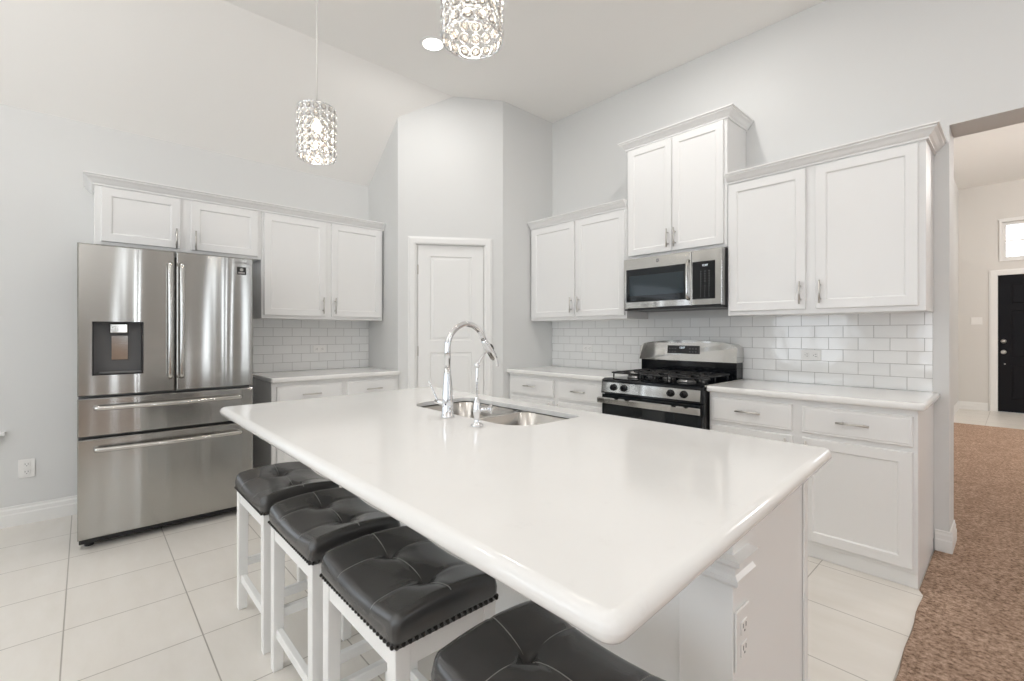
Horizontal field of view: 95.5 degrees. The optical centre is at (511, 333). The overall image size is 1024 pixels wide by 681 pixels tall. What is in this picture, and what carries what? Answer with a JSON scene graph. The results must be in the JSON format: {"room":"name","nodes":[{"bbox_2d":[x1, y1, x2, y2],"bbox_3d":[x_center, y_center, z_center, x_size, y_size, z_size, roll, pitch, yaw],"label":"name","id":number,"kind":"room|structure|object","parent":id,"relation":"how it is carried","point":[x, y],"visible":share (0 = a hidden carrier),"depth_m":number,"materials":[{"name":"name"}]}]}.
{"room":"kitchen","nodes":[
{"label":"kitchen","id":0,"kind":"room"},
{"bbox_2d":[0,104,367,507],"bbox_3d":[-2.949,-0.129,3.386,6.950,2.760,0.150,0,0,-43],"label":"wall","id":1,"kind":"structure","parent":0,"point":[46,208],"depth_m":3.15,"materials":[{"name":"white paint"}]},
{"bbox_2d":[18,458,34,478],"bbox_3d":[-3.190,0.887,3.056,0.078,0.120,0.009,0,0,-43],"label":"wall outlet","id":2,"kind":"object","parent":1,"relation":"attached to","point":[26,467],"visible":1,"depth_m":3.05,"materials":[{"name":"white plastic"}]},
{"bbox_2d":[23,462,29,466],"bbox_3d":[-3.188,0.862,3.054,0.034,0.030,0.003,0,0,-43],"label":"socket","id":3,"kind":"object","parent":2,"relation":"attached to","point":[25,464],"depth_m":3.05,"materials":[{"name":"grey plastic"}]},
{"bbox_2d":[23,469,29,474],"bbox_3d":[-3.188,0.912,3.054,0.034,0.030,0.003,0,0,-43],"label":"socket","id":4,"kind":"object","parent":2,"relation":"attached to","point":[25,471],"depth_m":3.05,"materials":[{"name":"grey plastic"}]},
{"bbox_2d":[0,495,76,528],"bbox_3d":[-3.792,1.186,2.500,4.190,0.130,0.013,0,0,-43],"label":"baseboard","id":5,"kind":"structure","parent":1,"relation":"attached to","point":[17,515],"depth_m":3.09,"materials":[{"name":"white wood"}]},
{"bbox_2d":[94,185,260,262],"bbox_3d":[-2.458,-0.784,3.476,0.990,0.394,0.378,0,0,-43],"label":"upper cabinet","id":6,"kind":"object","parent":1,"relation":"attached to","point":[122,217],"visible":0.98,"depth_m":3.31,"materials":[{"name":"white wood"}]},
{"bbox_2d":[83,170,385,230],"bbox_3d":[-2.089,-1.006,3.815,2.103,0.066,0.377,0,0,-43],"label":"crown molding","id":7,"kind":"structure","parent":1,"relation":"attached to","point":[90,179],"depth_m":3.48,"materials":[{"name":"white wood"}]},
{"bbox_2d":[253,319,368,372],"bbox_3d":[-1.830,0.107,4.306,1.060,0.456,0.008,0,0,-43],"label":"backsplash","id":8,"kind":"structure","parent":1,"relation":"attached to","point":[278,345],"depth_m":4.26,"materials":[{"name":"white tile"}]},
{"bbox_2d":[253,212,381,320],"bbox_3d":[-1.708,-0.551,4.165,1.044,0.860,0.378,0,0,-43],"label":"upper cabinet","id":9,"kind":"object","parent":1,"relation":"attached to","point":[307,269],"visible":0.94,"depth_m":4.00,"materials":[{"name":"white wood"}]},
{"bbox_2d":[313,345,325,352],"bbox_3d":[-1.791,0.146,4.328,0.115,0.070,0.009,0,0,-43],"label":"wall outlet","id":10,"kind":"object","parent":1,"relation":"attached to","point":[316,348],"visible":1,"depth_m":4.33,"materials":[{"name":"white plastic"}]},
{"bbox_2d":[0,0,452,186],"bbox_3d":[-2.655,-1.811,3.066,6.950,0.926,1.020,0,0,-43],"label":"ceiling","id":11,"kind":"structure","parent":0,"point":[219,76],"depth_m":3.32,"materials":[{"name":"white paint"}]},
{"bbox_2d":[368,118,397,370],"bbox_3d":[-1.203,-0.474,4.483,0.100,3.450,0.596,0,0,-43],"label":"wall","id":12,"kind":"structure","parent":0,"point":[383,186],"depth_m":4.39,"materials":[{"name":"white paint"}]},
{"bbox_2d":[398,97,502,397],"bbox_3d":[-0.570,-0.474,4.358,0.966,3.450,0.100,0,0,-9],"label":"wall","id":13,"kind":"structure","parent":0,"point":[450,150],"depth_m":4.31,"materials":[{"name":"white paint"}]},
{"bbox_2d":[408,236,491,395],"bbox_3d":[-0.573,0.182,4.338,0.776,2.138,0.099,0,0,-9],"label":"door","id":14,"kind":"structure","parent":13,"relation":"in","point":[450,278],"depth_m":4.32,"materials":[{"name":"white wood"}]},
{"bbox_2d":[0,409,1023,680],"bbox_3d":[2.680,1.285,2.615,14.200,0.092,8.900,0,0,-43],"label":"floor","id":15,"kind":"structure","parent":0,"point":[156,604],"depth_m":2.14,"materials":[{"name":"beige tile"}]},
{"bbox_2d":[77,242,252,546],"bbox_3d":[-2.376,0.364,3.201,0.896,1.771,0.838,0,0,-43],"label":"refrigerator","id":16,"kind":"object","parent":15,"relation":"on","point":[165,338],"visible":0.99,"depth_m":2.88,"materials":[{"name":"grey metal"}]},
{"bbox_2d":[234,461,338,654],"bbox_3d":[-1.002,0.937,2.064,0.317,0.627,0.447,0,0,-43],"label":"bar stool","id":17,"kind":"object","parent":15,"relation":"on","point":[258,489],"visible":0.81,"depth_m":1.98,"materials":[{"name":"white wood"}]},
{"bbox_2d":[235,461,338,514],"bbox_3d":[-1.002,0.666,2.064,0.316,0.084,0.446,0,0,-43],"label":"seat cushion","id":18,"kind":"object","parent":17,"relation":"on","point":[262,487],"depth_m":2.00,"materials":[{"name":"grey leather"}]},
{"bbox_2d":[250,375,397,478],"bbox_3d":[-1.609,0.814,4.061,1.058,0.873,0.665,0,0,-43],"label":"base cabinet","id":19,"kind":"object","parent":15,"relation":"on","point":[264,453],"visible":0.25,"depth_m":3.73,"materials":[{"name":"white wood"}]},
{"bbox_2d":[253,367,399,382],"bbox_3d":[-1.614,0.356,4.061,1.069,0.038,0.638,0,0,-43],"label":"countertop","id":20,"kind":"structure","parent":19,"relation":"on","point":[323,374],"depth_m":3.90,"materials":[{"name":"white stone"}]},
{"bbox_2d":[268,487,399,680],"bbox_3d":[-0.647,0.937,1.677,0.317,0.627,0.447,0,0,-43],"label":"bar stool","id":21,"kind":"object","parent":15,"relation":"on","point":[306,526],"visible":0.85,"depth_m":1.59,"materials":[{"name":"white paint"}]},
{"bbox_2d":[269,487,399,564],"bbox_3d":[-0.647,0.666,1.677,0.316,0.084,0.446,0,0,-43],"label":"seat cushion","id":22,"kind":"object","parent":21,"relation":"on","point":[315,523],"depth_m":1.61,"materials":[{"name":"grey leather"}]},
{"bbox_2d":[319,526,498,680],"bbox_3d":[-0.297,0.937,1.296,0.317,0.627,0.447,0,0,-43],"label":"bar stool","id":23,"kind":"object","parent":15,"relation":"on","point":[408,597],"visible":0.99,"depth_m":1.21,"materials":[{"name":"black leather"}]},
{"bbox_2d":[431,600,665,680],"bbox_3d":[0.096,0.937,0.868,0.317,0.627,0.447,0,0,-43],"label":"bar stool","id":24,"kind":"object","parent":15,"relation":"on","point":[525,641],"visible":0.96,"depth_m":0.93,"materials":[{"name":"black leather"}]},
{"bbox_2d":[510,373,601,412],"bbox_3d":[0.561,0.814,4.207,0.665,0.873,1.131,0,0,-43],"label":"base cabinet","id":25,"kind":"object","parent":15,"relation":"on","point":[578,394],"visible":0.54,"depth_m":3.99,"materials":[{"name":"white wood"}]},
{"bbox_2d":[507,366,633,381],"bbox_3d":[0.564,0.356,4.209,0.638,0.038,1.133,0,0,-43],"label":"countertop","id":26,"kind":"structure","parent":25,"relation":"on","point":[590,374],"depth_m":4.10,"materials":[{"name":"white stone"}]},
{"bbox_2d":[360,411,807,680],"bbox_3d":[0.057,0.814,1.927,0.606,0.874,1.946,0,0,-43],"label":"kitchen island","id":27,"kind":"object","parent":15,"relation":"on","point":[691,638],"visible":0.07,"depth_m":1.17,"materials":[{"name":"white paint"}]},
{"bbox_2d":[220,387,831,644],"bbox_3d":[-0.200,0.357,1.749,1.170,0.040,2.216,0,0,-43],"label":"island countertop","id":28,"kind":"structure","parent":27,"relation":"on","point":[599,521],"depth_m":1.05,"materials":[{"name":"white stone"}]},
{"bbox_2d":[428,321,496,418],"bbox_3d":[-0.197,0.143,1.958,0.299,0.387,0.109,0,0,-43],"label":"kitchen faucet","id":29,"kind":"object","parent":28,"relation":"on","point":[446,401],"visible":0.98,"depth_m":1.86,"materials":[{"name":"silver metal"}]},
{"bbox_2d":[470,351,498,426],"bbox_3d":[-0.093,0.201,1.710,0.126,0.273,0.050,0,0,-31],"label":"water tap","id":30,"kind":"object","parent":28,"relation":"on","point":[477,409],"visible":1,"depth_m":1.69,"materials":[{"name":"silver metal"}]},
{"bbox_2d":[422,401,568,424],"bbox_3d":[-0.107,0.455,2.062,0.409,0.192,0.839,0,0,-43],"label":"sink","id":31,"kind":"object","parent":28,"relation":"in","point":[500,415],"visible":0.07,"depth_m":2.12,"materials":[{"name":"silver metal"}]},
{"bbox_2d":[734,600,748,673],"bbox_3d":[0.526,0.691,1.059,0.074,0.135,0.009,0,0,-43],"label":"wall outlet","id":32,"kind":"object","parent":27,"relation":"attached to","point":[741,616],"visible":1,"depth_m":1.05,"materials":[{"name":"white plastic"}]},
{"bbox_2d":[741,617,746,635],"bbox_3d":[0.528,0.666,1.057,0.034,0.030,0.003,0,0,-43],"label":"socket","id":33,"kind":"object","parent":32,"relation":"attached to","point":[743,619],"depth_m":1.06,"materials":[{"name":"white plastic"}]},
{"bbox_2d":[741,638,746,657],"bbox_3d":[0.528,0.716,1.057,0.034,0.030,0.003,0,0,-43],"label":"socket","id":34,"kind":"object","parent":32,"relation":"attached to","point":[743,640],"depth_m":1.06,"materials":[{"name":"white plastic"}]},
{"bbox_2d":[597,340,743,429],"bbox_3d":[1.170,0.652,3.464,0.732,1.198,0.803,0,0,-43],"label":"gas range","id":35,"kind":"object","parent":15,"relation":"on","point":[670,387],"visible":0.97,"depth_m":3.37,"materials":[{"name":"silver metal"}]},
{"bbox_2d":[602,373,733,389],"bbox_3d":[1.197,0.335,3.482,0.668,0.055,0.784,0,0,-43],"label":"cooktop","id":36,"kind":"object","parent":35,"relation":"in","point":[660,381],"depth_m":3.31,"materials":[{"name":"black metal"}]},
{"bbox_2d":[710,392,933,588],"bbox_3d":[1.831,0.814,2.824,0.665,0.873,1.025,0,0,-43],"label":"base cabinet","id":37,"kind":"object","parent":15,"relation":"on","point":[871,505],"visible":0.67,"depth_m":2.44,"materials":[{"name":"white wood"}]},
{"bbox_2d":[707,379,939,410],"bbox_3d":[1.842,0.356,2.817,0.638,0.038,1.059,0,0,-43],"label":"countertop","id":38,"kind":"structure","parent":37,"relation":"on","point":[860,396],"depth_m":2.65,"materials":[{"name":"white stone"}]},
{"bbox_2d":[223,0,824,122],"bbox_3d":[0.355,-2.234,-0.212,6.950,0.080,7.880,0,0,-43],"label":"ceiling","id":39,"kind":"structure","parent":0,"point":[556,60],"depth_m":3.44,"materials":[{"name":"white paint"}]},
{"bbox_2d":[296,0,336,164],"bbox_3d":[-1.153,-1.612,2.746,0.225,1.162,0.225,0,0,-43],"label":"pendant light","id":40,"kind":"object","parent":39,"relation":"hanging from","point":[316,127],"visible":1,"depth_m":2.69,"materials":[{"name":"silver metal"}]},
{"bbox_2d":[420,36,444,51],"bbox_3d":[-0.599,-2.190,3.525,0.196,0.006,0.196,0,0,-43],"label":"recessed light","id":41,"kind":"object","parent":39,"relation":"in","point":[428,43],"visible":0.91,"depth_m":3.53,"materials":[{"name":"white plastic"}]},
{"bbox_2d":[440,0,503,59],"bbox_3d":[-0.141,-1.612,1.644,0.225,1.162,0.225,0,0,-43],"label":"pendant light","id":42,"kind":"object","parent":39,"relation":"hanging from","point":[465,13],"visible":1,"depth_m":1.69,"materials":[{"name":"white"}]},
{"bbox_2d":[503,101,551,398],"bbox_3d":[0.134,-0.474,4.657,0.689,3.450,0.100,0,0,-43],"label":"wall","id":43,"kind":"structure","parent":0,"point":[527,137],"depth_m":4.55,"materials":[{"name":"white paint"}]},
{"bbox_2d":[552,0,1023,550],"bbox_3d":[2.665,-0.496,2.602,0.260,3.495,8.600,0,0,-43],"label":"wall","id":44,"kind":"structure","parent":0,"point":[829,73],"depth_m":2.96,"materials":[{"name":"white paint"}]},
{"bbox_2d":[527,199,647,321],"bbox_3d":[0.664,-0.607,4.306,0.378,0.971,1.109,0,0,-43],"label":"upper cabinet","id":45,"kind":"object","parent":44,"relation":"attached to","point":[578,257],"visible":0.97,"depth_m":4.13,"materials":[{"name":"white wood"}]},
{"bbox_2d":[583,345,592,351],"bbox_3d":[0.733,0.146,4.493,0.009,0.070,0.115,0,0,-43],"label":"wall outlet","id":46,"kind":"object","parent":44,"relation":"attached to","point":[586,348],"visible":1,"depth_m":4.49,"materials":[{"name":"white plastic"}]},
{"bbox_2d":[618,103,753,259],"bbox_3d":[1.315,-1.075,3.598,0.378,0.953,0.915,0,0,-43],"label":"upper cabinet","id":47,"kind":"object","parent":44,"relation":"attached to","point":[677,187],"visible":0.99,"depth_m":3.43,"materials":[{"name":"white wood"}]},
{"bbox_2d":[624,247,727,311],"bbox_3d":[1.290,-0.387,3.573,0.428,0.412,0.785,0,0,-43],"label":"microwave","id":48,"kind":"object","parent":47,"relation":"attached to","point":[698,279],"visible":0.99,"depth_m":3.41,"materials":[{"name":"grey metal"}]},
{"bbox_2d":[552,312,932,391],"bbox_3d":[1.419,0.107,3.760,0.008,0.456,2.955,0,0,-43],"label":"backsplash","id":49,"kind":"structure","parent":44,"relation":"attached to","point":[883,350],"depth_m":3.20,"materials":[{"name":"white tile"}]},
{"bbox_2d":[801,350,820,360],"bbox_3d":[2.001,0.146,3.112,0.009,0.070,0.115,0,0,-43],"label":"wall outlet","id":50,"kind":"object","parent":44,"relation":"attached to","point":[815,355],"visible":1,"depth_m":3.11,"materials":[{"name":"white plastic"}]},
{"bbox_2d":[724,120,946,316],"bbox_3d":[1.955,-0.605,2.901,0.378,0.968,1.082,0,0,-43],"label":"upper cabinet","id":51,"kind":"object","parent":44,"relation":"attached to","point":[847,228],"visible":1,"depth_m":2.73,"materials":[{"name":"white wood"}]},
{"bbox_2d":[935,529,952,553],"bbox_3d":[2.448,1.186,2.636,0.013,0.130,0.072,0,0,-43],"label":"baseboard","id":52,"kind":"structure","parent":44,"relation":"attached to","point":[943,539],"depth_m":2.63,"materials":[{"name":"white wood"}]},
{"bbox_2d":[950,520,956,550],"bbox_3d":[2.569,1.186,2.706,0.261,0.130,0.013,0,0,-43],"label":"baseboard","id":53,"kind":"object","parent":44,"relation":"attached to","point":[953,530],"visible":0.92,"depth_m":2.72,"materials":[{"name":"white wood"}]},
{"bbox_2d":[954,180,957,404],"bbox_3d":[4.861,-0.569,5.460,6.840,3.640,0.120,0,0,-43],"label":"wall","id":54,"kind":"structure","parent":0,"point":[955,185],"depth_m":7.38,"materials":[{"name":"white paint"}]},
{"bbox_2d":[954,401,958,414],"bbox_3d":[4.920,1.186,5.423,6.798,0.130,0.013,0,0,-43],"label":"baseboard","id":55,"kind":"structure","parent":54,"relation":"attached to","point":[956,406],"depth_m":7.34,"materials":[{"name":"white wood"}]},
{"bbox_2d":[954,123,1023,189],"bbox_3d":[6.622,-2.429,3.690,7.040,0.080,5.150,0,0,-43],"label":"ceiling","id":56,"kind":"structure","parent":0,"point":[993,156],"depth_m":6.32,"materials":[{"name":"white paint"}]},
{"bbox_2d":[958,179,1023,410],"bbox_3d":[9.061,-0.569,6.031,0.120,3.640,5.000,0,0,-43],"label":"wall","id":57,"kind":"structure","parent":0,"point":[980,208],"depth_m":7.55,"materials":[{"name":"white paint"}]},
{"bbox_2d":[959,401,987,410],"bbox_3d":[7.533,1.186,7.595,0.013,0.130,0.340,0,0,-43],"label":"baseboard","id":58,"kind":"structure","parent":57,"relation":"attached to","point":[962,404],"depth_m":7.59,"materials":[{"name":"white wood"}]},
{"bbox_2d":[971,317,982,324],"bbox_3d":[7.562,-0.201,7.567,0.010,0.120,0.135,0,0,-43],"label":"switch plate","id":59,"kind":"object","parent":57,"relation":"attached to","point":[974,320],"visible":1,"depth_m":7.56,"materials":[{"name":"white plastic"}]},
{"bbox_2d":[989,268,1023,412],"bbox_3d":[8.065,0.118,7.080,0.148,2.255,1.117,0,0,-43],"label":"door","id":60,"kind":"structure","parent":57,"relation":"in","point":[1006,286],"depth_m":7.33,"materials":[{"name":"black paint"}]},
{"bbox_2d":[998,216,1023,261],"bbox_3d":[8.123,-1.474,7.030,0.139,0.670,1.070,0,0,-43],"label":"window","id":61,"kind":"structure","parent":57,"relation":"in","point":[1011,234],"depth_m":7.33,"materials":[{"name":"white glass"}]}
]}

